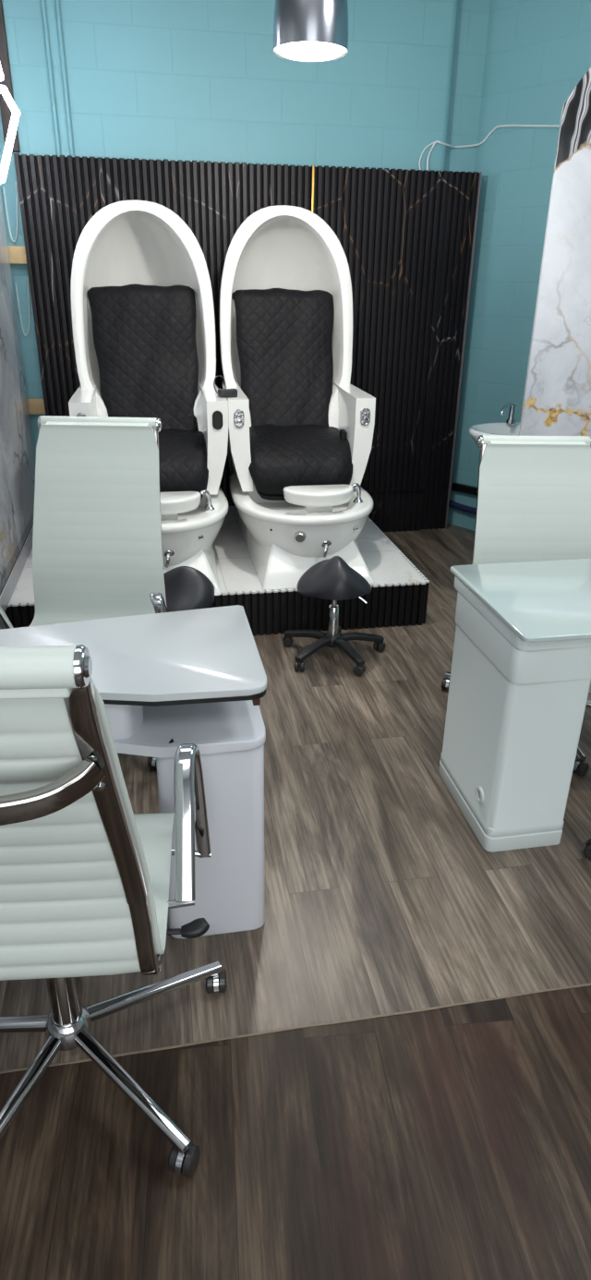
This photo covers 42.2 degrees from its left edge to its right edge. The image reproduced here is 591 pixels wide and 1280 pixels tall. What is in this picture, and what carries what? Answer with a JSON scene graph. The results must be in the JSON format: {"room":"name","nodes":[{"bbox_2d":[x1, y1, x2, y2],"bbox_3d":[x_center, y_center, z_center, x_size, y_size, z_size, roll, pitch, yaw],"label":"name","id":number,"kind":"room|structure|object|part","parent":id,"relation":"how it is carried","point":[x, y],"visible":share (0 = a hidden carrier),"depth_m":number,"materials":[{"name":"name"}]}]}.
{"room":"salon","nodes":[
{"label":"salon","id":0,"kind":"room"},
{"bbox_2d":[0,191,36,628],"bbox_3d":[-0.969,-0.169,0.868,0.120,2.750,8.030,-4,25,-9],"label":"wall","id":1,"kind":"structure","parent":0,"point":[18,461],"depth_m":4.12,"materials":[{"name":"white stone"}]},
{"bbox_2d":[0,510,34,611],"bbox_3d":[-0.909,0.824,1.327,0.027,0.095,8.000,-4,25,-9],"label":"baseboard","id":2,"kind":"structure","parent":1,"relation":"attached to","point":[5,599],"depth_m":3.79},
{"bbox_2d":[0,0,490,460],"bbox_3d":[-0.992,-2.339,4.643,4.275,3.500,0.240,-4,25,-9],"label":"wall","id":3,"kind":"structure","parent":0,"point":[198,80],"depth_m":4.30,"materials":[{"name":"teal paint"}]},
{"bbox_2d":[0,0,20,152],"bbox_3d":[-1.545,-3.250,3.942,0.072,1.250,0.045,-4,25,-9],"label":"post","id":4,"kind":"object","parent":3,"relation":"attached to","point":[6,112],"visible":0.59,"depth_m":4.06,"materials":[{"name":"metal"}]},
{"bbox_2d":[2,181,17,241],"bbox_3d":[-1.597,-2.420,4.331,0.079,0.305,0.012,-4,25,-9],"label":"loose cable","id":5,"kind":"object","parent":3,"relation":"attached to","point":[16,181],"visible":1,"depth_m":4.33,"materials":[{"name":"white plastic"}]},
{"bbox_2d":[14,276,29,336],"bbox_3d":[-1.603,-1.976,4.538,0.079,0.325,0.012,-4,25,-9],"label":"loose cable","id":6,"kind":"object","parent":3,"relation":"attached to","point":[27,276],"visible":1,"depth_m":4.53,"materials":[{"name":"white plastic"}]},
{"bbox_2d":[40,0,60,156],"bbox_3d":[-1.313,-3.209,4.027,0.030,1.390,0.024,-4,25,-9],"label":"conduit","id":7,"kind":"object","parent":3,"relation":"attached to","point":[42,2],"visible":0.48,"depth_m":4.10,"materials":[{"name":"metal"}]},
{"bbox_2d":[54,0,74,156],"bbox_3d":[-1.242,-3.213,4.038,0.029,1.390,0.024,-4,25,-9],"label":"conduit","id":8,"kind":"object","parent":3,"relation":"attached to","point":[56,2],"visible":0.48,"depth_m":4.12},
{"bbox_2d":[7,153,482,531],"bbox_3d":[-0.287,-1.732,4.870,2.832,2.226,0.095,-4,25,-9],"label":"wall panel","id":9,"kind":"object","parent":3,"relation":"attached to","point":[406,237],"visible":0.38,"depth_m":4.66,"materials":[{"name":"black stone"}]},
{"bbox_3d":[1.104,-1.822,5.103,0.006,2.226,0.040,-4,25,-9],"label":"edge trim","id":10,"kind":"part","parent":9,"relation":"part of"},
{"bbox_2d":[418,141,434,169],"bbox_3d":[0.787,-2.890,4.588,0.102,0.174,0.037,-13,28,-27],"label":"cable","id":11,"kind":"object","parent":3,"relation":"attached to","point":[428,145],"visible":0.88,"depth_m":4.57,"materials":[{"name":"white plastic"}]},
{"bbox_2d":[0,523,590,1279],"bbox_3d":[1.218,0.819,2.139,7.400,0.060,8.700,-4,25,-9],"label":"floor","id":12,"kind":"structure","parent":0,"point":[453,1142],"depth_m":1.76,"materials":[{"name":"brown wood"}]},
{"bbox_2d":[0,415,167,768],"bbox_3d":[-0.792,-0.180,2.818,0.807,1.129,0.834,1,25,1],"label":"office chair","id":13,"kind":"object","parent":12,"relation":"on","point":[97,539],"visible":0.56,"depth_m":2.94,"materials":[{"name":"white leather"}]},
{"bbox_2d":[29,421,166,626],"bbox_3d":[-0.769,-0.333,2.764,0.528,0.772,0.716,1,25,1],"label":"cushion","id":14,"kind":"object","parent":13,"relation":"on","point":[97,539],"depth_m":2.94,"materials":[{"name":"white leather"}]},
{"bbox_2d":[151,757,156,766],"bbox_3d":[-0.500,0.416,2.760,0.015,0.050,0.068,8,26,14],"label":"hood","id":15,"kind":"object","parent":13,"relation":"attached to","point":[153,759],"depth_m":2.74,"materials":[{"name":"silver metal"}]},
{"bbox_3d":[-0.539,-0.541,2.948,0.041,0.526,0.202,-2,25,-6],"label":"rail","id":16,"kind":"part","parent":13,"relation":"part of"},
{"bbox_2d":[0,644,226,1177],"bbox_3d":[-0.517,0.406,1.470,0.734,1.212,0.793,-1,25,-4],"label":"office chair","id":17,"kind":"object","parent":12,"relation":"on","point":[85,878],"visible":1,"depth_m":1.27,"materials":[{"name":"white leather"}]},
{"bbox_3d":[-0.703,0.858,1.702,0.340,0.072,0.033,2,25,3],"label":"leg","id":18,"kind":"part","parent":17,"relation":"part of","materials":[{"name":"silver metal"}]},
{"bbox_3d":[-0.574,0.944,1.521,0.033,0.072,0.340,10,26,19],"label":"leg","id":19,"kind":"part","parent":17,"relation":"part of","materials":[{"name":"silver metal"}]},
{"bbox_2d":[0,678,174,980],"bbox_3d":[-0.489,0.233,1.359,0.484,0.772,0.657,-1,25,-4],"label":"cushion","id":20,"kind":"object","parent":17,"relation":"on","point":[85,884],"depth_m":1.21,"materials":[{"name":"white leather"}]},
{"bbox_3d":[-0.269,0.227,1.108,0.037,0.526,0.185,2,25,3],"label":"rail","id":21,"kind":"part","parent":17,"relation":"part of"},
{"bbox_3d":[-0.343,0.921,1.577,0.340,0.072,0.033,20,31,35],"label":"leg","id":22,"kind":"part","parent":17,"relation":"part of","materials":[{"name":"silver metal"}]},
{"bbox_3d":[-0.281,0.439,1.546,0.039,0.240,0.490,-1,25,-4],"label":"seat rail","id":23,"kind":"part","parent":17,"relation":"part of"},
{"bbox_3d":[-0.329,0.820,1.794,0.340,0.072,0.033,-15,29,-30],"label":"leg","id":24,"kind":"part","parent":17,"relation":"part of","materials":[{"name":"silver metal"}]},
{"bbox_2d":[174,1140,193,1174],"bbox_3d":[-0.220,1.003,1.505,0.013,0.050,0.062,7,26,14],"label":"hood","id":25,"kind":"object","parent":17,"relation":"attached to","point":[183,1149],"depth_m":1.49,"materials":[{"name":"silver metal"}]},
{"bbox_3d":[-0.291,0.593,1.566,0.230,0.026,0.039,-1,25,-4],"label":"height lever","id":26,"kind":"part","parent":17,"relation":"part of","materials":[{"name":"black plastic"}]},
{"bbox_2d":[213,973,218,991],"bbox_3d":[-0.197,0.824,1.891,0.014,0.050,0.062,-1,25,-4],"label":"hood","id":27,"kind":"object","parent":17,"relation":"attached to","point":[215,975],"depth_m":1.87,"materials":[{"name":"silver metal"}]},
{"bbox_2d":[0,604,267,939],"bbox_3d":[-0.572,0.378,2.063,0.944,0.760,0.503,-4,25,-9],"label":"desk","id":28,"kind":"object","parent":12,"relation":"on","point":[199,677],"visible":0.73,"depth_m":1.91,"materials":[{"name":"white laminate"}]},
{"bbox_3d":[-0.579,0.118,1.926,0.380,0.110,0.359,-4,25,-9],"label":"drawer","id":29,"kind":"part","parent":28,"relation":"part of","materials":[{"name":"white laminate"}]},
{"bbox_2d":[113,700,265,757],"bbox_3d":[-0.558,0.184,1.950,0.922,0.028,0.449,-4,25,-9],"label":"shelf","id":30,"kind":"object","parent":28,"relation":"attached to","point":[234,727],"depth_m":1.85,"materials":[{"name":"white laminate"}]},
{"bbox_2d":[163,566,214,612],"bbox_3d":[-0.530,-0.077,3.331,0.489,0.515,0.496,3,25,4],"label":"stool","id":31,"kind":"object","parent":12,"relation":"on","point":[187,588],"visible":0.27,"depth_m":3.20,"materials":[{"name":"black leather"}]},
{"bbox_2d":[5,506,429,635],"bbox_3d":[-0.475,-0.453,4.474,2.069,0.236,1.600,-4,25,-9],"label":"platform","id":32,"kind":"object","parent":12,"relation":"on","point":[398,596],"visible":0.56,"depth_m":3.89,"materials":[{"name":"stone"}]},
{"bbox_2d":[68,199,228,595],"bbox_3d":[-0.760,-1.310,3.962,0.770,1.742,1.545,-4,25,-9],"label":"chair","id":33,"kind":"object","parent":32,"relation":"on","point":[142,309],"visible":0.73,"depth_m":4.09,"materials":[{"name":"white plastic"}]},
{"bbox_3d":[-1.097,-1.085,4.098,0.123,0.490,0.680,-4,25,-9],"label":"armrest","id":34,"kind":"part","parent":33,"relation":"part of","materials":[{"name":"white plastic"}]},
{"bbox_3d":[-0.605,-0.380,3.637,0.025,0.065,0.050,3,25,5],"label":"valve lever","id":35,"kind":"part","parent":33,"relation":"part of","materials":[{"name":"silver metal"}]},
{"bbox_3d":[-0.759,-0.934,4.092,0.620,0.348,0.581,-4,25,-9],"label":"seat","id":36,"kind":"part","parent":33,"relation":"part of","materials":[{"name":"black leather"}]},
{"bbox_2d":[161,486,228,567],"bbox_3d":[-0.737,-0.617,4.088,0.740,0.300,1.096,-4,25,-9],"label":"basin","id":37,"kind":"object","parent":33,"relation":"in","point":[188,537],"depth_m":3.70,"materials":[{"name":"white ceramic"}]},
{"bbox_3d":[-0.813,-0.990,4.401,0.680,0.270,0.840,-4,25,-9],"label":"seat","id":38,"kind":"part","parent":33,"relation":"part of","materials":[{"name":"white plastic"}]},
{"bbox_2d":[200,489,214,510],"bbox_3d":[-0.438,-0.698,3.794,0.072,0.105,0.067,-4,25,-9],"label":"faucet","id":39,"kind":"object","parent":33,"relation":"on","point":[209,507],"depth_m":3.79,"materials":[{"name":"silver metal"}]},
{"bbox_3d":[-0.461,-1.126,4.205,0.123,0.490,0.680,-4,25,-9],"label":"armrest","id":40,"kind":"part","parent":33,"relation":"part of","materials":[{"name":"white plastic"}]},
{"bbox_2d":[219,205,375,590],"bbox_3d":[-0.005,-1.376,4.125,0.770,1.742,1.545,-4,25,-9],"label":"chair","id":41,"kind":"object","parent":32,"relation":"on","point":[300,434],"visible":1,"depth_m":4.19,"materials":[{"name":"white plastic"}]},
{"bbox_2d":[213,375,237,397],"bbox_3d":[-0.360,-1.298,3.916,0.108,0.098,0.082,-9,27,-20],"label":"remote control","id":42,"kind":"object","parent":41,"relation":"on","point":[222,392],"visible":1,"depth_m":3.90,"materials":[{"name":"black plastic"}]},
{"bbox_3d":[-0.342,-1.151,4.262,0.123,0.490,0.680,-4,25,-9],"label":"armrest","id":43,"kind":"part","parent":41,"relation":"part of","materials":[{"name":"white plastic"}]},
{"bbox_3d":[-0.058,-1.056,4.564,0.680,0.270,0.840,-4,25,-9],"label":"seat","id":44,"kind":"part","parent":41,"relation":"part of","materials":[{"name":"leather"}]},
{"bbox_3d":[0.022,-0.496,3.742,0.042,0.040,0.014,2,25,3],"label":"knob","id":45,"kind":"part","parent":41,"relation":"part of","materials":[{"name":"silver metal"}]},
{"bbox_3d":[0.026,-0.510,3.756,0.064,0.064,0.047,-4,25,-9],"label":"jet knob","id":46,"kind":"part","parent":41,"relation":"part of","materials":[{"name":"silver metal"}]},
{"bbox_3d":[-0.003,-1.000,4.256,0.620,0.348,0.581,-4,25,-9],"label":"seat","id":47,"kind":"part","parent":41,"relation":"part of","materials":[{"name":"black leather"}]},
{"bbox_2d":[229,473,373,557],"bbox_3d":[0.019,-0.683,4.251,0.740,0.300,1.096,-4,25,-9],"label":"basin","id":48,"kind":"object","parent":41,"relation":"in","point":[271,526],"depth_m":3.84,"materials":[{"name":"white ceramic"}]},
{"bbox_3d":[0.151,-0.446,3.800,0.025,0.065,0.050,3,25,5],"label":"valve lever","id":49,"kind":"part","parent":41,"relation":"part of","materials":[{"name":"silver metal"}]},
{"bbox_3d":[0.295,-1.192,4.369,0.123,0.490,0.680,-4,25,-9],"label":"armrest","id":50,"kind":"part","parent":41,"relation":"part of","materials":[{"name":"white plastic"}]},
{"bbox_2d":[351,483,362,503],"bbox_3d":[0.318,-0.764,3.958,0.072,0.105,0.067,-4,25,-9],"label":"faucet","id":51,"kind":"object","parent":41,"relation":"on","point":[357,500],"depth_m":3.96,"materials":[{"name":"silver metal"}]},
{"bbox_2d":[0,982,590,1074],"bbox_3d":[1.215,0.842,2.017,7.350,0.002,0.009,-4,25,-9],"label":"trim","id":52,"kind":"structure","parent":12,"relation":"on","point":[585,984],"depth_m":1.82,"materials":[{"name":"wood"}]},
{"bbox_2d":[282,555,385,676],"bbox_3d":[0.201,-0.162,3.549,0.477,0.503,0.499,-4,25,-9],"label":"stool","id":53,"kind":"object","parent":12,"relation":"on","point":[333,579],"visible":1,"depth_m":3.46,"materials":[{"name":"black leather"}]},
{"bbox_3d":[0.051,-0.025,3.670,0.220,0.055,0.044,11,27,22],"label":"leg","id":54,"kind":"part","parent":53,"relation":"part of","materials":[{"name":"black plastic"}]},
{"bbox_3d":[0.083,0.042,3.526,0.044,0.055,0.220,22,32,37],"label":"leg","id":55,"kind":"part","parent":53,"relation":"part of","materials":[{"name":"black plastic"}]},
{"bbox_3d":[0.180,-0.308,3.475,0.344,0.177,0.330,-4,25,-9],"label":"saddle seat","id":56,"kind":"part","parent":53,"relation":"part of","materials":[{"name":"black leather"}]},
{"bbox_3d":[0.244,0.052,3.510,0.044,0.055,0.220,-13,28,-27],"label":"leg","id":57,"kind":"part","parent":53,"relation":"part of","materials":[{"name":"black plastic"}]},
{"bbox_3d":[0.311,-0.009,3.642,0.220,0.055,0.045,-4,25,-9],"label":"leg","id":58,"kind":"part","parent":53,"relation":"part of","materials":[{"name":"black plastic"}]},
{"bbox_2d":[468,402,519,449],"bbox_3d":[1.319,-0.912,4.635,0.624,0.976,0.480,-4,25,-9],"label":"basin","id":59,"kind":"object","parent":12,"relation":"on","point":[511,427],"visible":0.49,"depth_m":4.62,"materials":[{"name":"white ceramic"}]},
{"bbox_3d":[1.321,-1.125,4.535,0.624,0.246,0.480,-4,25,-9],"label":"bowl","id":60,"kind":"part","parent":59,"relation":"part of","materials":[{"name":"white ceramic"}]},
{"bbox_2d":[500,402,516,424],"bbox_3d":[1.271,-1.351,4.581,0.152,0.136,0.147,-4,25,-9],"label":"tap","id":61,"kind":"object","parent":59,"relation":"on","point":[511,420],"depth_m":4.62,"materials":[{"name":"silver metal"}]},
{"bbox_2d":[438,558,590,852],"bbox_3d":[1.107,0.185,2.525,1.132,0.762,0.578,-4,25,-9],"label":"desk","id":62,"kind":"object","parent":12,"relation":"on","point":[520,680],"visible":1,"depth_m":2.30,"materials":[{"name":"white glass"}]},
{"bbox_3d":[1.111,-0.154,2.367,1.132,0.014,0.578,-4,25,-9],"label":"glass","id":63,"kind":"part","parent":62,"relation":"part of","materials":[{"name":"white glass"}]},
{"bbox_3d":[1.104,-0.128,2.378,1.107,0.041,0.512,-4,25,-9],"label":"frame","id":64,"kind":"part","parent":62,"relation":"part of","materials":[{"name":"white plastic"}]},
{"bbox_2d":[441,434,590,776],"bbox_3d":[0.977,-0.159,2.899,0.770,1.067,0.833,0,25,-1],"label":"office chair","id":65,"kind":"object","parent":12,"relation":"on","point":[534,501],"visible":0.37,"depth_m":3.02,"materials":[{"name":"white leather"}]},
{"bbox_2d":[445,677,449,687],"bbox_3d":[0.665,0.169,3.324,0.014,0.050,0.065,9,26,17],"label":"hood","id":66,"kind":"object","parent":65,"relation":"attached to","point":[447,680],"depth_m":3.31,"materials":[{"name":"silver metal"}]},
{"bbox_3d":[0.789,0.179,3.205,0.357,0.072,0.034,21,32,37],"label":"leg","id":67,"kind":"part","parent":65,"relation":"part of","materials":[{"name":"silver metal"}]},
{"bbox_3d":[0.738,-0.501,3.047,0.039,0.526,0.194,3,25,6],"label":"rail","id":68,"kind":"part","parent":65,"relation":"part of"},
{"bbox_2d":[573,760,585,771],"bbox_3d":[1.024,0.438,2.757,0.065,0.050,0.014,-19,32,-37],"label":"hood","id":69,"kind":"object","parent":65,"relation":"attached to","point":[579,765],"depth_m":2.74,"materials":[{"name":"silver metal"}]},
{"bbox_3d":[0.991,0.330,2.887,0.034,0.072,0.357,-4,25,-11],"label":"leg","id":70,"kind":"part","parent":65,"relation":"part of","materials":[{"name":"silver metal"}]},
{"bbox_3d":[1.159,0.253,3.056,0.357,0.072,0.034,3,25,5],"label":"leg","id":71,"kind":"part","parent":65,"relation":"part of","materials":[{"name":"silver metal"}]},
{"bbox_2d":[519,66,590,435],"bbox_3d":[1.822,-1.277,3.485,1.500,2.620,0.031,1,25,1],"label":"wall panel","id":72,"kind":"object","parent":12,"relation":"on","point":[557,402],"visible":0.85,"depth_m":3.39,"materials":[{"name":"white stone"}]},
{"bbox_2d":[582,838,590,860],"bbox_3d":[1.230,0.246,2.006,0.734,1.092,0.793,8,26,16],"label":"office chair","id":73,"kind":"object","parent":12,"relation":"on","point":[587,845],"visible":1,"depth_m":2.35,"materials":[{"name":"silver metal"}]},
{"bbox_2d":[582,840,590,847],"bbox_3d":[0.921,0.625,2.352,0.062,0.050,0.014,13,28,24],"label":"hood","id":74,"kind":"object","parent":73,"relation":"attached to","point":[587,844],"depth_m":2.36,"materials":[{"name":"silver metal"}]},
{"bbox_2d":[446,0,590,531],"bbox_3d":[3.167,-1.464,2.883,0.128,3.500,6.230,-19,31,-36],"label":"wall","id":75,"kind":"structure","parent":0,"point":[537,52],"depth_m":4.64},
{"bbox_2d":[448,499,476,514],"bbox_3d":[1.799,-0.662,4.859,0.050,0.079,2.132,-19,31,-36],"label":"hose","id":76,"kind":"object","parent":75,"relation":"attached to","point":[452,503],"visible":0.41,"depth_m":5.48,"materials":[{"name":"blue plastic"}]},
{"bbox_2d":[451,482,477,495],"bbox_3d":[1.820,-0.786,4.797,0.036,0.099,2.101,-19,31,-36],"label":"drain pipe","id":77,"kind":"object","parent":75,"relation":"attached to","point":[462,488],"visible":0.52,"depth_m":5.44,"materials":[{"name":"black plastic"}]},
{"bbox_2d":[426,124,559,169],"bbox_3d":[1.705,-2.697,4.084,2.095,0.260,0.373,20,31,35],"label":"cable","id":78,"kind":"object","parent":75,"relation":"attached to","point":[501,126],"visible":0.94,"depth_m":4.57,"materials":[{"name":"white plastic"}]},
{"bbox_3d":[1.262,-2.408,0.637,7.400,0.060,8.700,-4,25,-9],"label":"ceiling","id":79,"kind":"structure","parent":0,"visible":0},
{"bbox_2d":[0,64,20,183],"bbox_3d":[-1.436,-2.829,3.336,0.135,1.518,0.486,5,25,10],"label":"light","id":80,"kind":"object","parent":79,"relation":"hanging from","point":[16,113],"visible":1,"depth_m":3.72,"materials":[{"name":"white"}]},
{"bbox_2d":[273,0,348,61],"bbox_3d":[0.061,-2.663,2.579,0.274,1.143,0.274,-4,25,-9],"label":"pendant lamp","id":81,"kind":"object","parent":79,"relation":"hanging from","point":[304,30],"visible":1,"depth_m":2.70,"materials":[{"name":"silver metal"}]},
{"bbox_2d":[275,41,345,60],"bbox_3d":[0.055,-2.162,2.813,0.259,0.036,0.259,-4,25,-9],"label":"diffuser","id":82,"kind":"object","parent":81,"relation":"attached to","point":[294,51],"depth_m":2.77,"materials":[{"name":"white plastic"}]}
]}

